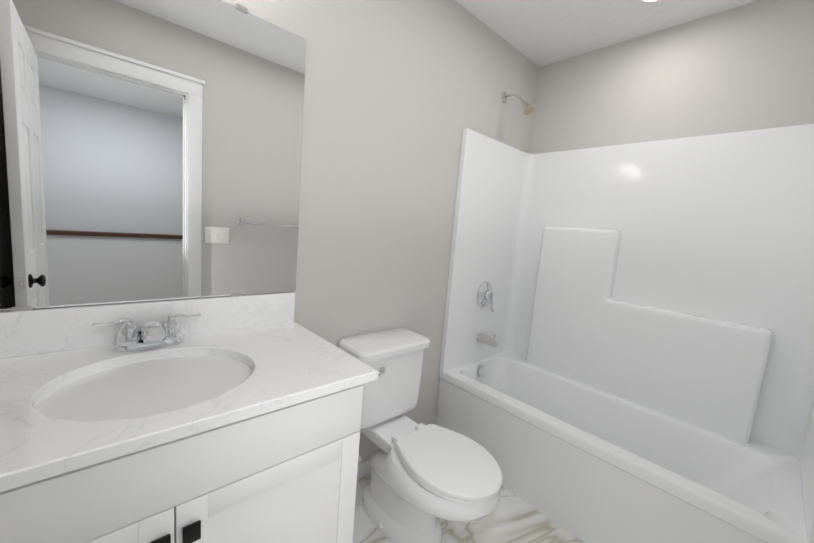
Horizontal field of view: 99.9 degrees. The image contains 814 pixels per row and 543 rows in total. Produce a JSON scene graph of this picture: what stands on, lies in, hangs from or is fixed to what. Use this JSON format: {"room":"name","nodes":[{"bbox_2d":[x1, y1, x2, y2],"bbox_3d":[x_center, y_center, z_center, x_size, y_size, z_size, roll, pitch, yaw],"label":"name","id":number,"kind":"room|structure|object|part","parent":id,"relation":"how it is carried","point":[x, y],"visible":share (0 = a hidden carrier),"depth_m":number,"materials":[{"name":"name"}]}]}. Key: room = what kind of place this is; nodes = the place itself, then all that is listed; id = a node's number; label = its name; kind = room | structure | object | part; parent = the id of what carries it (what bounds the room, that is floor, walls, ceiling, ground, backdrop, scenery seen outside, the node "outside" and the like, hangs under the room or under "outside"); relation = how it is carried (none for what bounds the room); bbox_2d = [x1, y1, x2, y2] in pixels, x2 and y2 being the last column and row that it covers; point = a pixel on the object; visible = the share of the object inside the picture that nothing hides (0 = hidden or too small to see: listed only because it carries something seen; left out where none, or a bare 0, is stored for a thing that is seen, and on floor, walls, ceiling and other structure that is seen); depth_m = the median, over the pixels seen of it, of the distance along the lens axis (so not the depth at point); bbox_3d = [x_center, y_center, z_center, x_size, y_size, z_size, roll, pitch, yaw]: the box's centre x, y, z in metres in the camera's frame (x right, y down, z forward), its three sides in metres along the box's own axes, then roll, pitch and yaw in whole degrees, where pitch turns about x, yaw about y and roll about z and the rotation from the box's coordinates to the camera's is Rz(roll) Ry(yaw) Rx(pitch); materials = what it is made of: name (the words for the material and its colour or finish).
{"room":"bathroom","nodes":[
{"label":"bathroom","id":0,"kind":"room"},
{"bbox_2d":[0,0,538,463],"bbox_3d":[-0.181,-0.158,1.683,2.807,2.486,0.115,-2,10,-42],"label":"wall","id":1,"kind":"structure","parent":0,"point":[400,96],"depth_m":1.63,"materials":[{"name":"grey paint"}]},
{"bbox_2d":[0,0,305,310],"bbox_3d":[-0.758,-0.384,1.019,0.931,0.971,0.008,-2,10,-42],"label":"mirror","id":2,"kind":"object","parent":1,"relation":"attached to","point":[150,150],"visible":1,"depth_m":1.01,"materials":[{"name":"clear glass"}]},
{"bbox_2d":[357,458,370,479],"bbox_3d":[-0.197,1.036,1.823,0.984,0.085,0.012,-2,10,-42],"label":"baseboard","id":3,"kind":"structure","parent":1,"relation":"attached to","point":[364,469],"depth_m":1.78,"materials":[{"name":"white paint"}]},
{"bbox_2d":[502,92,534,114],"bbox_3d":[0.675,-1.025,2.074,0.072,0.165,0.209,-2,10,-42],"label":"shower head","id":4,"kind":"object","parent":1,"relation":"attached to","point":[528,108],"visible":1,"depth_m":2.04},
{"bbox_2d":[352,473,583,542],"bbox_3d":[0.265,1.216,1.246,2.807,0.050,1.754,-2,10,-42],"label":"floor","id":5,"kind":"structure","parent":0,"point":[511,518],"depth_m":1.55,"materials":[{"name":"tile"}]},
{"bbox_2d":[0,292,378,542],"bbox_3d":[-0.648,0.640,0.929,0.928,1.018,0.586,-2,10,-42],"label":"bathroom vanity","id":6,"kind":"object","parent":5,"relation":"on","point":[231,419],"visible":1,"depth_m":0.81,"materials":[{"name":"white paint"}]},
{"bbox_2d":[91,313,201,352],"bbox_3d":[-0.743,0.182,0.999,0.260,0.092,0.130,-2,10,-42],"label":"faucet","id":7,"kind":"object","parent":6,"relation":"on","point":[152,336],"depth_m":0.99,"materials":[{"name":"silver metal"}]},
{"bbox_2d":[339,328,502,542],"bbox_3d":[0.051,0.746,1.472,0.422,0.787,0.766,-2,10,-42],"label":"toilet","id":8,"kind":"object","parent":5,"relation":"on","point":[423,478],"visible":0.85,"depth_m":1.43,"materials":[{"name":"white ceramic"}]},
{"bbox_2d":[436,124,813,542],"bbox_3d":[1.021,0.234,1.744,0.739,1.891,1.520,-2,10,-42],"label":"shower","id":9,"kind":"object","parent":5,"relation":"on","point":[627,352],"visible":1,"depth_m":1.75,"materials":[{"name":"white plastic"}]},
{"bbox_3d":[0.540,0.167,2.236,0.170,0.193,0.080,-2,10,-42],"label":"valve trim mount","id":10,"kind":"part","parent":9,"relation":"part of","materials":[{"name":"silver metal"}]},
{"bbox_3d":[0.540,0.447,2.246,0.060,0.089,0.148,-2,10,-42],"label":"spout mount","id":11,"kind":"part","parent":9,"relation":"part of","materials":[{"name":"silver metal"}]},
{"bbox_2d":[456,0,757,66],"bbox_3d":[0.473,-1.291,0.930,2.807,0.050,1.754,-2,10,-42],"label":"ceiling","id":12,"kind":"structure","parent":0,"point":[538,33],"depth_m":1.82,"materials":[{"name":"white paint"}]},
{"bbox_2d":[635,0,661,2],"bbox_3d":[1.144,-1.284,1.563,0.184,0.012,0.184,-2,10,-42],"label":"recessed light","id":13,"kind":"object","parent":12,"relation":"in","point":[646,1],"visible":1,"depth_m":1.63,"materials":[{"name":"white paint"}]},
{"bbox_2d":[528,0,813,153],"bbox_3d":[1.400,-0.062,1.955,0.115,2.486,1.639,-2,10,-42],"label":"wall","id":14,"kind":"structure","parent":0,"point":[748,67],"depth_m":1.77,"materials":[{"name":"grey paint"}]}
]}

